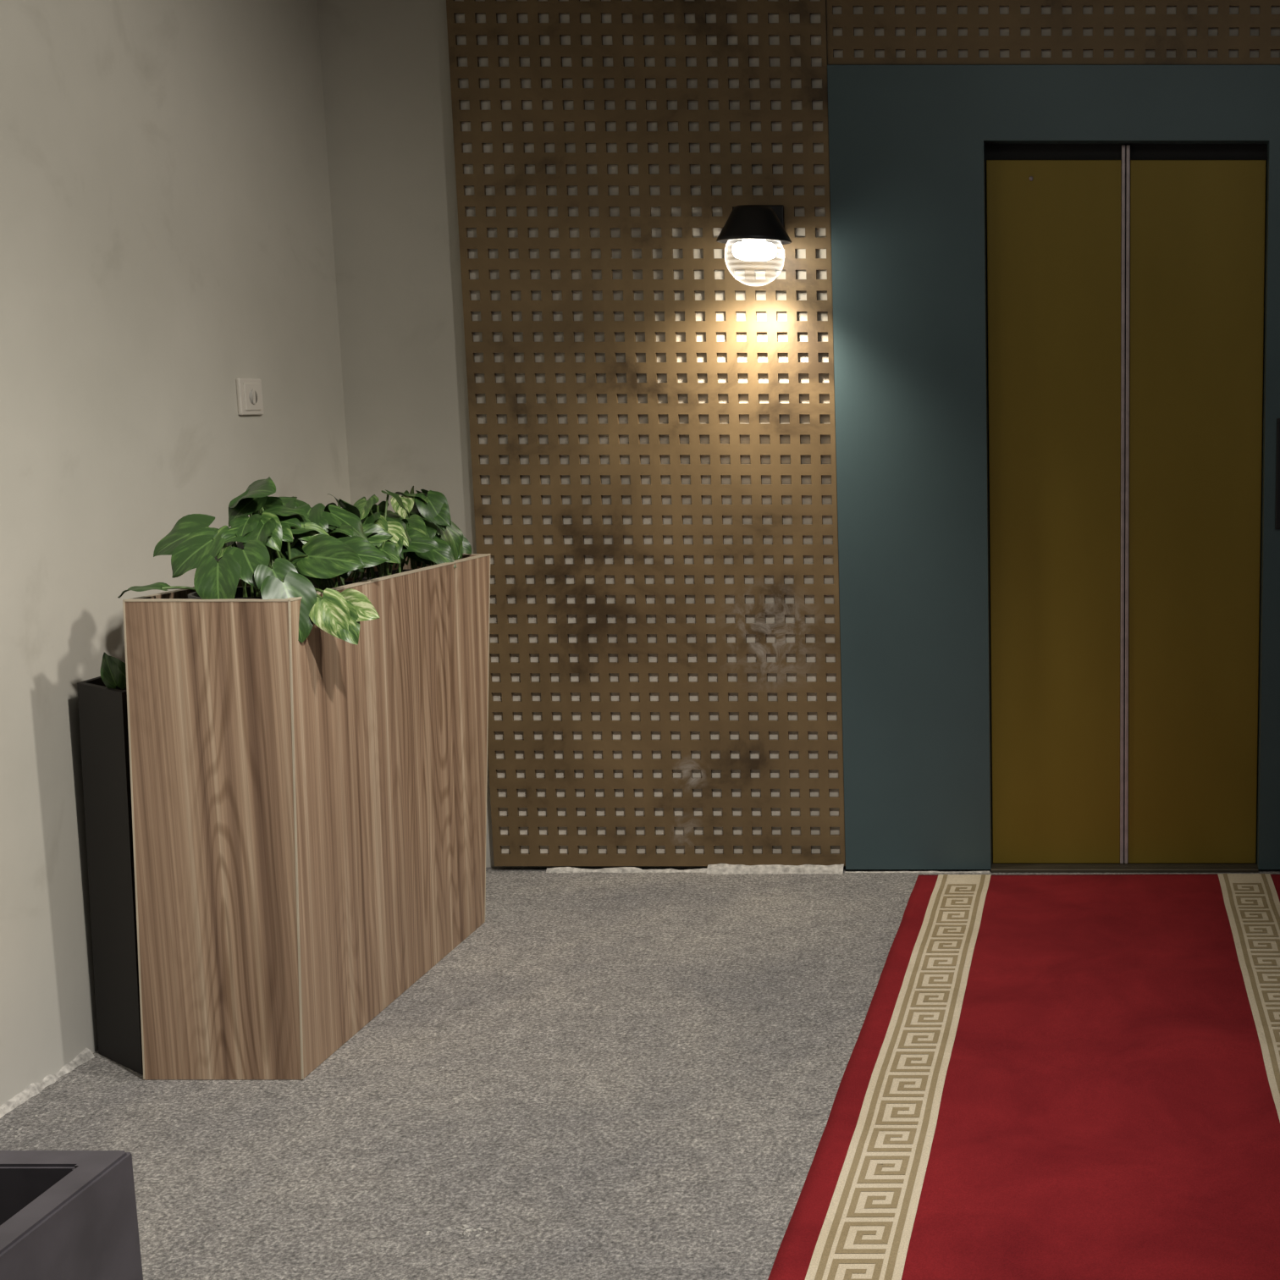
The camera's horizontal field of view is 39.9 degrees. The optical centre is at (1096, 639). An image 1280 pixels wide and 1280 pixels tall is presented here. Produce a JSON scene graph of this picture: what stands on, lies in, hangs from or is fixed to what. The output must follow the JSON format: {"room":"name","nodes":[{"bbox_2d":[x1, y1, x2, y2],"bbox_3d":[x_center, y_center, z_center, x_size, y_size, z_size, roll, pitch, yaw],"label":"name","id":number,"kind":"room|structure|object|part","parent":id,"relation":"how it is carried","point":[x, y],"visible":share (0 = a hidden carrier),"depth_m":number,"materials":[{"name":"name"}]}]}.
{"room":"elevator lobby","nodes":[
{"label":"elevator lobby","id":0,"kind":"room"},
{"bbox_2d":[0,0,350,1106],"bbox_3d":[-2.220,-0.385,1.762,0.200,3.000,6.600,0,9,0],"label":"wall","id":1,"kind":"structure","parent":0,"point":[167,241],"depth_m":3.56,"materials":[{"name":"paint"}]},
{"bbox_2d":[0,1048,94,1118],"bbox_3d":[-2.111,1.019,2.428,0.017,0.026,2.100,0,9,0],"label":"trim","id":2,"kind":"structure","parent":1,"relation":"attached to","point":[34,1089],"depth_m":3.31,"materials":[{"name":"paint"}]},
{"bbox_2d":[236,378,263,414],"bbox_3d":[-2.112,-0.608,4.125,0.016,0.090,0.110,0,9,0],"label":"wall switch","id":3,"kind":"object","parent":1,"relation":"attached to","point":[249,390],"visible":1,"depth_m":4.11,"materials":[{"name":"white plastic"}]},
{"bbox_2d":[317,0,845,867],"bbox_3d":[0.440,-0.845,4.828,5.120,3.000,0.400,0,9,0],"label":"wall","id":4,"kind":"structure","parent":0,"point":[385,63],"depth_m":4.59,"materials":[{"name":"paint"}]},
{"bbox_2d":[546,866,706,872],"bbox_3d":[-1.365,0.669,4.802,0.470,0.014,0.015,0,9,0],"label":"trim","id":5,"kind":"structure","parent":4,"relation":"attached to","point":[560,869],"depth_m":4.80,"materials":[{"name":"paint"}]},
{"bbox_2d":[446,0,845,866],"bbox_3d":[-1.242,-0.807,4.610,1.023,2.958,0.042,0,9,0],"label":"metal panel","id":6,"kind":"object","parent":4,"relation":"attached to","point":[651,405],"visible":0.99,"depth_m":4.62,"materials":[{"name":"brown metal"}]},
{"bbox_2d":[716,204,791,260],"bbox_3d":[-0.906,-1.059,4.411,0.196,0.228,0.275,0,9,0],"label":"wall lamp","id":7,"kind":"object","parent":6,"relation":"attached to","point":[754,231],"visible":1,"depth_m":4.32,"materials":[{"name":"black metal"}]},
{"bbox_2d":[742,238,766,242],"bbox_3d":[-0.906,-1.075,4.369,0.060,0.045,0.060,0,9,0],"label":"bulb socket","id":8,"kind":"object","parent":7,"relation":"attached to","point":[743,240],"depth_m":4.34,"materials":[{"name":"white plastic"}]},
{"bbox_3d":[-0.906,-1.029,4.376,0.116,0.046,0.116,0,9,0],"label":"led bulb","id":9,"kind":"part","parent":7,"relation":"part of","materials":[{"name":"white"}]},
{"bbox_2d":[706,863,844,874],"bbox_3d":[-0.932,0.665,4.794,0.395,0.025,0.029,0,9,0],"label":"trim","id":10,"kind":"structure","parent":4,"relation":"attached to","point":[720,868],"depth_m":4.79,"materials":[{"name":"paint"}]},
{"bbox_2d":[844,871,989,872],"bbox_3d":[-0.520,0.674,4.798,0.420,0.004,0.009,0,9,0],"label":"trim","id":11,"kind":"structure","parent":4,"relation":"attached to","point":[846,871],"depth_m":4.80,"materials":[{"name":"paint"}]},
{"bbox_2d":[826,0,1279,65],"bbox_3d":[0.232,-1.928,4.439,1.921,0.734,0.023,0,9,0],"label":"metal panel","id":12,"kind":"object","parent":4,"relation":"attached to","point":[860,32],"visible":1,"depth_m":4.47,"materials":[{"name":"brown metal"}]},
{"bbox_2d":[827,65,1279,872],"bbox_3d":[0.231,-0.458,4.753,1.919,2.258,0.264,0,9,0],"label":"elevator","id":13,"kind":"object","parent":4,"relation":"in","point":[1056,289],"visible":1,"depth_m":4.66,"materials":[{"name":"blue paint"}]},
{"bbox_3d":[-0.117,-0.336,4.717,0.374,2.003,0.030,0,9,0],"label":"door","id":14,"kind":"part","parent":13,"relation":"part of","materials":[{"name":"gold metal"}]},
{"bbox_3d":[0.083,0.664,4.844,0.779,0.012,0.095,0,9,0],"label":"door sill","id":15,"kind":"part","parent":13,"relation":"part of","materials":[{"name":"metal"}]},
{"bbox_3d":[0.281,-0.336,4.717,0.376,2.003,0.030,0,9,0],"label":"door","id":16,"kind":"part","parent":13,"relation":"part of","materials":[{"name":"gold metal"}]},
{"bbox_3d":[0.544,-0.466,4.626,0.081,0.310,0.016,0,9,0],"label":"call panel","id":17,"kind":"part","parent":13,"relation":"part of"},
{"bbox_2d":[0,867,1279,1279],"bbox_3d":[0.340,1.098,1.985,5.320,0.001,6.600,0,9,0],"label":"floor","id":18,"kind":"structure","parent":0,"point":[755,992],"depth_m":3.23,"materials":[{"name":"grey carpet"}]},
{"bbox_2d":[0,1150,143,1279],"bbox_3d":[-1.531,0.923,1.802,0.538,0.399,0.790,0,9,0],"label":"planter","id":19,"kind":"object","parent":18,"relation":"on","point":[65,1215],"visible":1,"depth_m":2.10,"materials":[{"name":"plastic"}]},
{"bbox_2d":[77,652,143,1075],"bbox_3d":[-2.014,0.402,3.703,0.184,0.867,0.795,0,9,0],"label":"planter","id":20,"kind":"object","parent":18,"relation":"on","point":[102,699],"visible":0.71,"depth_m":3.36,"materials":[{"name":"black plastic"}]},
{"bbox_2d":[122,553,490,1079],"bbox_3d":[-1.750,0.325,3.826,0.368,0.982,1.110,0,9,0],"label":"wooden planter","id":21,"kind":"object","parent":18,"relation":"on","point":[309,817],"visible":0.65,"depth_m":3.34,"materials":[{"name":"brown wood"}]},
{"bbox_2d":[117,476,471,644],"bbox_3d":[-1.673,-0.223,3.741,0.480,0.325,1.093,0,9,0],"label":"pothos plant","id":22,"kind":"object","parent":21,"relation":"in","point":[330,541],"visible":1,"depth_m":3.37,"materials":[{"name":"green plant"}]},
{"bbox_2d":[767,873,1279,1279],"bbox_3d":[0.025,0.995,2.626,1.080,0.013,4.300,0,9,0],"label":"carpet runner","id":23,"kind":"object","parent":18,"relation":"on","point":[1045,1077],"visible":1,"depth_m":3.28,"materials":[{"name":"red carpet"}]}
]}

